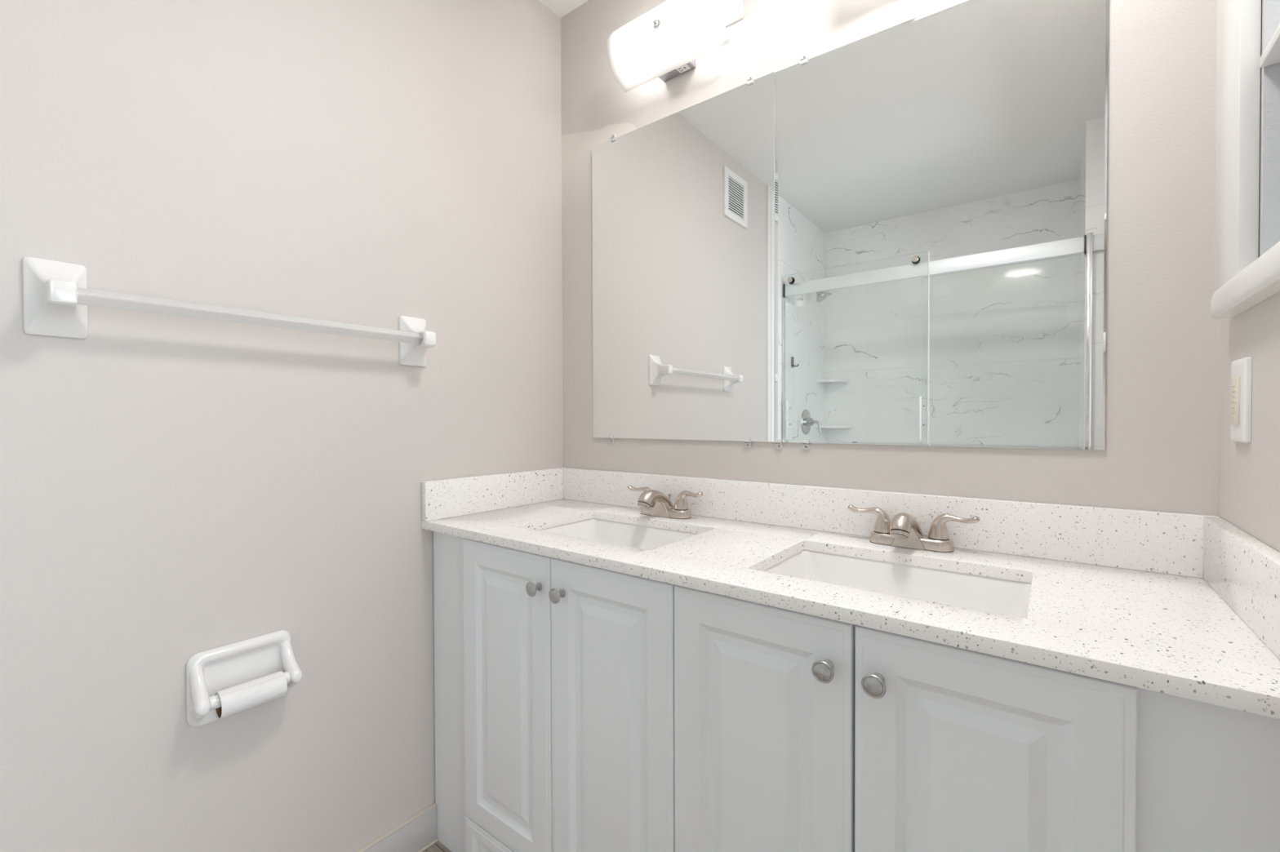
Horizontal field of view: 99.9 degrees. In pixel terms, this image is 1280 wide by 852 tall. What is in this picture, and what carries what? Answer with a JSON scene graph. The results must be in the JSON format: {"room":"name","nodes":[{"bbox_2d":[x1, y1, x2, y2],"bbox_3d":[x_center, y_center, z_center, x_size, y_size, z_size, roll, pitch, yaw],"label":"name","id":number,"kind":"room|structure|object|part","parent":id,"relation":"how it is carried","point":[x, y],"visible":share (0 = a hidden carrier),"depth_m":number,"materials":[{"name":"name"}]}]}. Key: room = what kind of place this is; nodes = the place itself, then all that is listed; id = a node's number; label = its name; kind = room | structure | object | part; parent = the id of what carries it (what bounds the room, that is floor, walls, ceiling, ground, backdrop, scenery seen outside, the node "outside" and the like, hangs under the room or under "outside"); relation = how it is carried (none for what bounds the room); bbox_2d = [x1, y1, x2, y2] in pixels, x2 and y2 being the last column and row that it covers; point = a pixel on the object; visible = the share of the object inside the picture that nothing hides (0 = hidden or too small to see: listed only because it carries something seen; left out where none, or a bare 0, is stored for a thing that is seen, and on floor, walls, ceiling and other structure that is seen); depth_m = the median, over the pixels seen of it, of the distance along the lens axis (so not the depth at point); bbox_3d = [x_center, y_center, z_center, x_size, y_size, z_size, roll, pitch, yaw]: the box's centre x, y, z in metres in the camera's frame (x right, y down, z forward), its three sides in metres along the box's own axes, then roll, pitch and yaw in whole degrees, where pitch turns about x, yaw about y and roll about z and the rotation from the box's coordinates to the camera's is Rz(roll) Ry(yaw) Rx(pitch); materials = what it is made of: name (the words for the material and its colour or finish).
{"room":"bathroom","nodes":[
{"label":"bathroom","id":0,"kind":"room"},
{"bbox_2d":[0,0,563,851],"bbox_3d":[-0.787,-0.118,1.151,0.100,2.396,1.620,0,1,37],"label":"wall","id":1,"kind":"structure","parent":0,"point":[174,489],"depth_m":1.07,"materials":[{"name":"grey paint"}]},
{"bbox_2d":[22,256,435,366],"bbox_3d":[-0.723,-0.208,1.083,0.084,0.121,0.678,0,1,37],"label":"towel bar","id":2,"kind":"object","parent":1,"relation":"attached to","point":[56,295],"visible":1,"depth_m":0.89,"materials":[{"name":"white ceramic"}]},
{"bbox_3d":[-0.908,-0.204,0.841,0.084,0.121,0.070,0,1,37],"label":"post","id":3,"kind":"part","parent":2,"relation":"part of","materials":[{"name":"white ceramic"}]},
{"bbox_3d":[-0.707,-0.207,1.071,0.027,0.027,0.581,0,1,37],"label":"rod","id":4,"kind":"part","parent":2,"relation":"part of","materials":[{"name":"white plastic"}]},
{"bbox_3d":[-0.537,-0.211,1.324,0.084,0.121,0.070,0,1,37],"label":"post","id":5,"kind":"part","parent":2,"relation":"part of","materials":[{"name":"white ceramic"}]},
{"bbox_2d":[186,630,302,727],"bbox_3d":[-0.765,0.495,1.048,0.073,0.139,0.174,0,1,37],"label":"toilet paper holder","id":6,"kind":"object","parent":1,"relation":"attached to","point":[210,672],"visible":0.78,"depth_m":1.05,"materials":[{"name":"white ceramic"}]},
{"bbox_2d":[214,671,287,719],"bbox_3d":[-0.750,0.517,1.039,0.049,0.048,0.106,0,1,37],"label":"toilet paper roll","id":7,"kind":"object","parent":6,"relation":"hanging from","point":[235,700],"visible":0.97,"depth_m":1.02,"materials":[{"name":"white paper"}]},
{"bbox_2d":[355,802,436,851],"bbox_3d":[-0.882,1.037,0.945,0.012,0.090,1.150,0,1,37],"label":"baseboard","id":8,"kind":"structure","parent":1,"relation":"attached to","point":[420,833],"depth_m":1.35,"materials":[{"name":"wood"}]},
{"bbox_2d":[417,838,438,851],"bbox_3d":[-0.866,1.079,0.952,0.006,0.006,1.120,0,1,37],"label":"trim","id":9,"kind":"structure","parent":1,"relation":"attached to","point":[435,841],"depth_m":1.37,"materials":[{"name":"beige wood"}]},
{"bbox_2d":[422,841,451,851],"bbox_3d":[-0.431,1.139,0.298,1.716,0.100,2.770,0,1,37],"label":"floor","id":10,"kind":"structure","parent":0,"point":[437,846],"depth_m":1.37,"materials":[{"name":"brown wood"}]},
{"bbox_2d":[433,531,1279,851],"bbox_3d":[0.181,0.670,1.114,1.480,0.815,0.512,0,1,37],"label":"vanity cabinet","id":11,"kind":"object","parent":10,"relation":"on","point":[580,708],"visible":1,"depth_m":0.81,"materials":[{"name":"white wood"}]},
{"bbox_3d":[-0.177,1.007,1.117,0.603,0.134,0.020,0,1,37],"label":"panel","id":12,"kind":"part","parent":11,"relation":"part of","materials":[{"name":"white wood"}]},
{"bbox_3d":[-0.298,0.603,1.204,0.300,0.667,0.020,0,1,37],"label":"door","id":13,"kind":"part","parent":11,"relation":"part of","materials":[{"name":"white wood"}]},
{"bbox_3d":[-0.217,0.334,1.109,0.030,0.030,0.027,0,1,37],"label":"knob","id":14,"kind":"part","parent":11,"relation":"part of","materials":[{"name":"grey metal"}]},
{"bbox_3d":[-0.163,0.335,1.067,0.030,0.030,0.027,0,1,37],"label":"knob","id":15,"kind":"part","parent":11,"relation":"part of","materials":[{"name":"grey metal"}]},
{"bbox_3d":[-0.058,0.604,1.020,0.301,0.667,0.020,0,1,37],"label":"door","id":16,"kind":"part","parent":11,"relation":"part of","materials":[{"name":"white wood"}]},
{"bbox_3d":[0.179,0.606,0.838,0.293,0.667,0.020,0,1,37],"label":"door","id":17,"kind":"part","parent":11,"relation":"part of","materials":[{"name":"white wood"}]},
{"bbox_3d":[0.256,0.337,0.746,0.030,0.030,0.027,0,1,37],"label":"knob","id":18,"kind":"part","parent":11,"relation":"part of","materials":[{"name":"grey metal"}]},
{"bbox_2d":[421,498,1279,719],"bbox_3d":[0.184,0.252,1.117,1.484,0.020,0.499,0,1,37],"label":"countertop","id":19,"kind":"structure","parent":11,"relation":"on","point":[1175,635],"depth_m":0.77,"materials":[{"name":"stone"}]},
{"bbox_2d":[421,467,562,521],"bbox_3d":[-0.403,0.189,1.555,0.019,0.100,0.480,0,1,37],"label":"side splash","id":20,"kind":"object","parent":19,"relation":"on","point":[460,496],"visible":1,"depth_m":1.51,"materials":[{"name":"stone"}]},
{"bbox_2d":[538,518,698,550],"bbox_3d":[-0.057,0.324,1.282,0.430,0.124,0.304,0,1,37],"label":"undermount sink","id":21,"kind":"object","parent":19,"relation":"in","point":[637,536],"visible":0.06,"depth_m":1.43,"materials":[{"name":"white ceramic"}]},
{"bbox_2d":[627,484,702,519],"bbox_3d":[0.062,0.201,1.430,0.164,0.076,0.186,0,1,-12],"label":"centerset faucet","id":22,"kind":"object","parent":19,"relation":"on","point":[651,502],"visible":1,"depth_m":1.39,"materials":[{"name":"silver metal"}]},
{"bbox_3d":[0.007,0.190,1.483,0.088,0.050,0.035,0,1,37],"label":"handle","id":23,"kind":"part","parent":22,"relation":"part of","materials":[{"name":"silver metal"}]},
{"bbox_3d":[0.042,0.201,1.403,0.063,0.074,0.131,0,1,37],"label":"spout","id":24,"kind":"part","parent":22,"relation":"part of","materials":[{"name":"silver metal"}]},
{"bbox_3d":[0.068,0.227,1.437,0.152,0.020,0.050,0,1,37],"label":"plate","id":25,"kind":"part","parent":22,"relation":"part of","materials":[{"name":"silver metal"}]},
{"bbox_3d":[0.128,0.191,1.390,0.088,0.050,0.035,0,1,37],"label":"handle","id":26,"kind":"part","parent":22,"relation":"part of","materials":[{"name":"silver metal"}]},
{"bbox_2d":[763,550,1031,618],"bbox_3d":[0.421,0.327,0.915,0.428,0.124,0.304,0,1,37],"label":"undermount sink","id":27,"kind":"object","parent":19,"relation":"in","point":[979,593],"visible":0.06,"depth_m":1.01,"materials":[{"name":"white ceramic"}]},
{"bbox_2d":[847,504,979,552],"bbox_3d":[0.540,0.204,1.080,0.164,0.076,0.186,0,1,-12],"label":"centerset faucet","id":28,"kind":"object","parent":19,"relation":"on","point":[904,531],"visible":1,"depth_m":1.05,"materials":[{"name":"silver metal"}]},
{"bbox_3d":[0.485,0.193,1.133,0.088,0.050,0.035,0,1,37],"label":"handle","id":29,"kind":"part","parent":28,"relation":"part of","materials":[{"name":"silver metal"}]},
{"bbox_3d":[0.520,0.204,1.053,0.063,0.074,0.131,0,1,37],"label":"spout","id":30,"kind":"part","parent":28,"relation":"part of","materials":[{"name":"silver metal"}]},
{"bbox_3d":[0.546,0.230,1.087,0.152,0.020,0.050,0,1,37],"label":"plate","id":31,"kind":"part","parent":28,"relation":"part of","materials":[{"name":"silver metal"}]},
{"bbox_3d":[0.606,0.194,1.040,0.088,0.050,0.035,0,1,37],"label":"handle","id":32,"kind":"part","parent":28,"relation":"part of","materials":[{"name":"silver metal"}]},
{"bbox_2d":[1203,516,1279,659],"bbox_3d":[0.760,0.196,0.662,0.019,0.100,0.480,0,1,37],"label":"side splash","id":33,"kind":"object","parent":19,"relation":"on","point":[1242,570],"visible":1,"depth_m":0.67,"materials":[{"name":"stone"}]},
{"bbox_3d":[0.308,0.338,0.706,0.030,0.030,0.027,0,1,37],"label":"knob","id":34,"kind":"part","parent":11,"relation":"part of","materials":[{"name":"grey metal"}]},
{"bbox_3d":[0.412,0.608,0.659,0.285,0.667,0.020,0,1,37],"label":"door","id":35,"kind":"part","parent":11,"relation":"part of","materials":[{"name":"white wood"}]},
{"bbox_2d":[538,0,588,17],"bbox_3d":[-0.438,-1.357,0.267,1.716,0.100,2.770,0,1,37],"label":"ceiling","id":36,"kind":"structure","parent":0,"point":[561,8],"depth_m":1.70,"materials":[{"name":"white paint"}]},
{"bbox_2d":[560,0,1220,516],"bbox_3d":[0.378,-0.124,1.341,1.716,2.396,0.100,0,1,37],"label":"wall","id":37,"kind":"structure","parent":0,"point":[1161,452],"depth_m":0.94,"materials":[{"name":"paint"}]},
{"bbox_2d":[606,0,743,92],"bbox_3d":[0.078,-1.012,1.409,0.360,0.137,0.136,0,1,37],"label":"vanity light","id":38,"kind":"object","parent":37,"relation":"attached to","point":[664,42],"visible":1,"depth_m":1.38,"materials":[{"name":"white metal"}]},
{"bbox_2d":[675,63,690,73],"bbox_3d":[0.115,-0.958,1.440,0.032,0.002,0.027,0,1,37],"label":"outlet","id":39,"kind":"object","parent":38,"relation":"attached to","point":[684,68],"depth_m":1.44,"materials":[{"name":"white plastic"}]},
{"bbox_2d":[591,71,774,448],"bbox_3d":[0.090,-0.411,1.489,0.597,0.929,0.010,0,1,37],"label":"wall mirror","id":40,"kind":"object","parent":37,"relation":"attached to","point":[683,201],"visible":1,"depth_m":1.46,"materials":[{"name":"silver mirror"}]},
{"bbox_2d":[561,467,1219,578],"bbox_3d":[0.330,0.190,1.306,1.484,0.100,0.019,0,1,37],"label":"backsplash","id":41,"kind":"structure","parent":37,"relation":"attached to","point":[1144,540],"depth_m":1.06,"materials":[{"name":"stone"}]},
{"bbox_2d":[774,0,1108,450],"bbox_3d":[0.570,-0.406,1.121,0.610,0.924,0.010,0,1,37],"label":"wall mirror","id":42,"kind":"object","parent":37,"relation":"attached to","point":[940,174],"visible":1,"depth_m":1.08,"materials":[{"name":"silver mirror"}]},
{"bbox_2d":[1218,0,1279,552],"bbox_3d":[0.414,-0.109,0.085,0.130,2.396,1.850,0,1,37],"label":"wall","id":43,"kind":"structure","parent":0,"point":[1249,473],"depth_m":0.70,"materials":[{"name":"grey paint"}]},
{"bbox_2d":[1230,356,1251,443],"bbox_3d":[0.837,-0.035,0.753,0.010,0.116,0.072,0,1,37],"label":"light switch","id":44,"kind":"object","parent":43,"relation":"attached to","point":[1241,369],"visible":1,"depth_m":0.74,"materials":[{"name":"white plastic"}]},
{"bbox_2d":[1210,0,1279,319],"bbox_3d":[0.711,-0.592,0.496,0.145,0.870,0.674,0,1,37],"label":"medicine cabinet","id":45,"kind":"object","parent":43,"relation":"attached to","point":[1243,279],"visible":1,"depth_m":0.70,"materials":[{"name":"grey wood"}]},
{"bbox_3d":[0.665,-0.603,0.531,0.020,0.848,0.674,0,1,37],"label":"frame","id":46,"kind":"part","parent":45,"relation":"part of","materials":[{"name":"white wood"}]},
{"bbox_3d":[0.664,-0.177,0.538,0.024,0.040,0.674,0,1,37],"label":"sill","id":47,"kind":"part","parent":45,"relation":"part of","materials":[{"name":"white wood"}]},
{"bbox_3d":[0.717,-0.462,0.494,0.118,0.014,0.399,0,1,37],"label":"shelf","id":48,"kind":"part","parent":45,"relation":"part of","materials":[{"name":"white ceramic"}]}
]}

